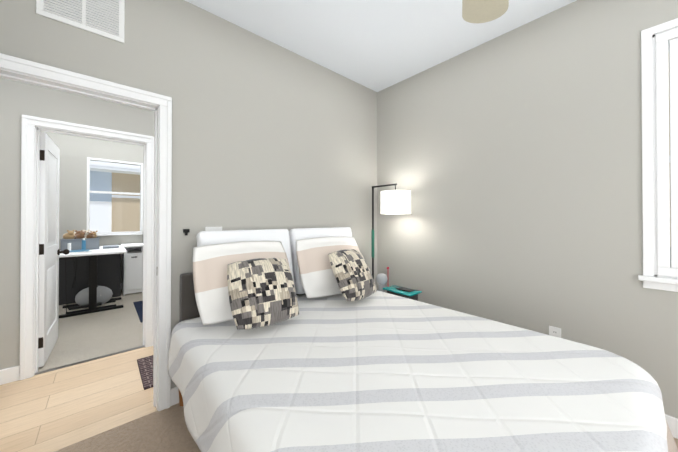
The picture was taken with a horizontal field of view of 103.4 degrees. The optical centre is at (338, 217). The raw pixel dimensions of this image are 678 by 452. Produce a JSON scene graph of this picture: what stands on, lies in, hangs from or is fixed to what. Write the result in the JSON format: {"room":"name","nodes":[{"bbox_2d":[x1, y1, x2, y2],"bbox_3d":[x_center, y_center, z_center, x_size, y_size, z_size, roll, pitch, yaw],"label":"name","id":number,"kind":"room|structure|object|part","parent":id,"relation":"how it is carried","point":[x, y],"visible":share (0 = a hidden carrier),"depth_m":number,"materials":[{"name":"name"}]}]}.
{"room":"bedroom","nodes":[
{"label":"bedroom","id":0,"kind":"room"},
{"bbox_2d":[0,77,154,369],"bbox_3d":[-1.561,-0.117,3.095,6.140,2.840,0.120,0,-1,-41],"label":"wall","id":1,"kind":"structure","parent":0,"point":[18,99],"depth_m":2.13,"materials":[{"name":"grey paint"}]},
{"bbox_2d":[0,365,19,384],"bbox_3d":[-3.133,1.235,1.608,1.585,0.115,0.014,0,-1,-41],"label":"baseboard","id":2,"kind":"structure","parent":1,"relation":"attached to","point":[9,375],"depth_m":2.09,"materials":[{"name":"white wood"}]},
{"bbox_2d":[38,132,69,367],"bbox_3d":[-2.775,0.278,2.585,0.210,2.018,0.737,0,-1,-41],"label":"room door","id":3,"kind":"structure","parent":1,"relation":"in","point":[48,311],"depth_m":2.45,"materials":[{"name":"white painted wood"},{"name":"dark bronze metal"}]},
{"bbox_2d":[20,115,153,379],"bbox_3d":[-2.253,0.241,2.482,0.885,2.115,0.172,0,-1,-41],"label":"door frame","id":4,"kind":"structure","parent":1,"relation":"attached to","point":[32,127],"depth_m":2.22,"materials":[{"name":"white wood"}]},
{"bbox_2d":[0,346,156,451],"bbox_3d":[-1.153,1.329,2.623,6.140,0.060,1.165,0,-1,-41],"label":"floor","id":5,"kind":"structure","parent":0,"point":[54,410],"depth_m":1.86,"materials":[{"name":"brown wood"}]},
{"bbox_2d":[137,355,152,389],"bbox_3d":[-1.393,1.292,2.434,0.670,0.012,0.560,0,-1,-41],"label":"door mat","id":6,"kind":"object","parent":5,"relation":"on","point":[145,365],"visible":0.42,"depth_m":2.24,"materials":[{"name":"fabric"}]},
{"bbox_2d":[35,289,144,374],"bbox_3d":[-3.304,1.333,3.547,3.540,0.066,3.100,0,-1,-41],"label":"floor","id":7,"kind":"structure","parent":0,"point":[83,338],"depth_m":2.97,"materials":[{"name":"beige carpet"}]},
{"bbox_2d":[59,249,120,304],"bbox_3d":[-4.184,0.916,4.282,1.050,0.790,0.538,0,-1,-41],"label":"base cabinet","id":8,"kind":"object","parent":7,"relation":"on","point":[108,270],"visible":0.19,"depth_m":4.14,"materials":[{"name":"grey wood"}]},
{"bbox_2d":[67,285,115,313],"bbox_3d":[-3.557,1.150,3.865,0.520,0.315,0.380,0,-1,-41],"label":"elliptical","id":9,"kind":"object","parent":7,"relation":"on","point":[104,294],"visible":0.69,"depth_m":3.79,"materials":[{"name":"black plastic"}]},
{"bbox_2d":[59,245,126,317],"bbox_3d":[-3.472,0.885,3.782,0.695,0.845,1.070,0,-1,-41],"label":"desk","id":10,"kind":"object","parent":7,"relation":"on","point":[93,278],"visible":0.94,"depth_m":3.65,"materials":[{"name":"white"}]},
{"bbox_2d":[60,229,99,250],"bbox_3d":[-3.714,0.320,3.859,0.406,0.283,0.316,0,-1,-41],"label":"storage bin","id":11,"kind":"object","parent":10,"relation":"on","point":[76,237],"visible":0.98,"depth_m":3.78,"materials":[{"name":"grey"}]},
{"bbox_2d":[60,238,118,253],"bbox_3d":[-3.465,0.376,3.759,0.590,0.170,0.680,0,-1,-41],"label":"clutter","id":12,"kind":"object","parent":10,"relation":"on","point":[105,247],"visible":0.92,"depth_m":3.70,"materials":[{"name":"white plastic"}]},
{"bbox_2d":[121,243,142,295],"bbox_3d":[-3.307,0.901,5.049,1.240,0.830,0.550,0,-1,-41],"label":"cabinet","id":13,"kind":"object","parent":7,"relation":"on","point":[132,269],"visible":0.71,"depth_m":4.56,"materials":[{"name":"white wood"}]},
{"bbox_2d":[133,301,142,322],"bbox_3d":[-2.526,1.302,3.935,0.720,0.012,1.050,0,-1,-41],"label":"mat","id":14,"kind":"object","parent":7,"relation":"on","point":[138,305],"visible":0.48,"depth_m":3.80,"materials":[{"name":"blue fabric"}]},
{"bbox_2d":[40,131,143,282],"bbox_3d":[-4.291,-0.107,4.674,3.300,2.840,0.120,0,-1,-41],"label":"wall","id":15,"kind":"structure","parent":0,"point":[76,152],"depth_m":4.52,"materials":[{"name":"grey paint"}]},
{"bbox_2d":[0,0,376,388],"bbox_3d":[-0.806,-0.123,2.241,6.140,2.840,0.120,0,-1,-41],"label":"wall","id":16,"kind":"structure","parent":0,"point":[267,134],"depth_m":2.13,"materials":[{"name":"grey paint"}]},
{"bbox_2d":[36,0,124,42],"bbox_3d":[-1.487,-1.233,1.561,0.370,0.280,0.011,0,-1,-41],"label":"air vent","id":17,"kind":"object","parent":16,"relation":"in","point":[105,18],"visible":1,"depth_m":1.58,"materials":[{"name":"white plastic"}]},
{"bbox_2d":[0,53,171,410],"bbox_3d":[-1.523,0.235,1.606,0.862,2.115,0.172,0,-1,-41],"label":"door frame","id":18,"kind":"structure","parent":16,"relation":"attached to","point":[27,71],"depth_m":1.79,"materials":[{"name":"white wood"}]},
{"bbox_2d":[171,387,178,405],"bbox_3d":[-0.355,1.242,2.541,2.135,0.115,0.014,0,-1,-41],"label":"baseboard","id":19,"kind":"structure","parent":16,"relation":"attached to","point":[174,391],"depth_m":1.84,"materials":[{"name":"white wood"}]},
{"bbox_2d":[183,229,189,234],"bbox_3d":[-1.081,0.107,1.897,0.035,0.045,0.030,0,-1,-41],"label":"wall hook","id":20,"kind":"object","parent":16,"relation":"attached to","point":[186,231],"visible":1,"depth_m":1.89,"materials":[{"name":"black plastic"}]},
{"bbox_2d":[205,227,221,230],"bbox_3d":[-0.947,0.132,2.029,0.122,0.117,0.008,0,-1,-41],"label":"switch plate","id":21,"kind":"object","parent":16,"relation":"attached to","point":[213,228],"visible":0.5,"depth_m":2.02,"materials":[{"name":"white plastic"}]},
{"bbox_2d":[54,403,677,451],"bbox_3d":[0.550,1.317,0.734,3.490,0.060,3.920,0,-1,-41],"label":"floor","id":22,"kind":"structure","parent":0,"point":[165,430],"depth_m":1.57,"materials":[{"name":"beige carpet"}]},
{"bbox_2d":[371,183,410,278],"bbox_3d":[0.493,0.476,2.880,0.304,1.650,0.587,0,-1,-41],"label":"floor lamp","id":23,"kind":"object","parent":22,"relation":"on","point":[395,201],"visible":0.88,"depth_m":2.67,"materials":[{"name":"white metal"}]},
{"bbox_2d":[376,267,421,300],"bbox_3d":[0.592,0.908,2.630,0.280,0.784,0.460,0,-1,-41],"label":"nightstand","id":24,"kind":"object","parent":22,"relation":"on","point":[382,280],"visible":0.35,"depth_m":2.56,"materials":[{"name":"teal wood"}]},
{"bbox_2d":[168,227,677,451],"bbox_3d":[0.324,0.694,1.542,1.907,1.196,2.396,0,-1,-41],"label":"bed","id":25,"kind":"object","parent":22,"relation":"on","point":[302,340],"visible":1,"depth_m":1.22,"materials":[{"name":"fabric"}]},
{"bbox_3d":[0.160,0.843,1.594,1.570,0.900,2.100,0,-1,-41],"label":"frame","id":26,"kind":"part","parent":25,"relation":"part of","materials":[{"name":"fabric"}]},
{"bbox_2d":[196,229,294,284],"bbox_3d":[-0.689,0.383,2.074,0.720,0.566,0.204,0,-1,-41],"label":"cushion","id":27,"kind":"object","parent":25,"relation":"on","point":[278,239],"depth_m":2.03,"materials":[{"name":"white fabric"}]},
{"bbox_2d":[227,258,298,329],"bbox_3d":[-0.473,0.462,1.694,0.430,0.376,0.258,0,-1,-41],"label":"throw pillow","id":28,"kind":"object","parent":25,"relation":"on","point":[261,292],"depth_m":1.62,"materials":[{"name":"multicoloured fabric"}]},
{"bbox_2d":[289,227,351,293],"bbox_3d":[-0.127,0.386,2.571,0.720,0.566,0.204,0,-1,-41],"label":"cushion","id":29,"kind":"object","parent":25,"relation":"on","point":[302,238],"depth_m":2.39,"materials":[{"name":"white fabric"}]},
{"bbox_2d":[328,249,376,300],"bbox_3d":[0.118,0.465,2.217,0.430,0.376,0.265,0,-1,-41],"label":"throw pillow","id":30,"kind":"object","parent":25,"relation":"on","point":[349,270],"depth_m":2.13,"materials":[{"name":"multicoloured fabric"}]},
{"bbox_2d":[185,0,668,91],"bbox_3d":[-0.876,-1.593,2.329,6.140,0.100,8.170,0,-1,-41],"label":"ceiling","id":31,"kind":"structure","parent":0,"point":[376,45],"depth_m":2.19,"materials":[{"name":"white paint"}]},
{"bbox_2d":[462,0,508,22],"bbox_3d":[0.599,-1.302,0.882,1.197,0.500,1.153,0,-1,-41],"label":"ceiling fan","id":32,"kind":"object","parent":31,"relation":"hanging from","point":[478,11],"visible":1,"depth_m":1.43,"materials":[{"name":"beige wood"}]},
{"bbox_2d":[377,0,677,417],"bbox_3d":[1.812,-0.126,1.860,0.120,2.840,3.920,0,-1,-41],"label":"wall","id":33,"kind":"structure","parent":0,"point":[511,161],"depth_m":2.07,"materials":[{"name":"grey paint"}]},
{"bbox_2d":[549,326,560,337],"bbox_3d":[1.605,0.875,1.990,0.008,0.116,0.072,0,-1,-41],"label":"electrical outlet plate","id":34,"kind":"object","parent":33,"relation":"attached to","point":[555,331],"visible":0.65,"depth_m":1.99,"materials":[{"name":"white plastic"}]},
{"bbox_2d":[638,18,677,291],"bbox_3d":[2.252,-0.365,1.329,0.165,1.601,1.032,0,-1,-41],"label":"bedroom window","id":35,"kind":"structure","parent":33,"relation":"in","point":[659,68],"depth_m":1.61,"materials":[{"name":"white"}]},
{"bbox_2d":[665,414,677,438],"bbox_3d":[1.722,1.237,1.851,0.014,0.115,3.800,0,-1,-41],"label":"baseboard","id":36,"kind":"structure","parent":33,"relation":"attached to","point":[672,422],"depth_m":1.57,"materials":[{"name":"white wood"}]},
{"label":"outside","id":37,"kind":"structure","parent":0,"visible":0},
{"bbox_3d":[0.470,1.454,3.278,60.000,0.100,60.000,0,-1,-41],"label":"ground","id":38,"kind":"structure","parent":37,"visible":0},
{"bbox_2d":[87,157,142,235],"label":"window","id":39,"kind":"structure","parent":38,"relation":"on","point":[115,201],"depth_m":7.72,"materials":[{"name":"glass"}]}
]}

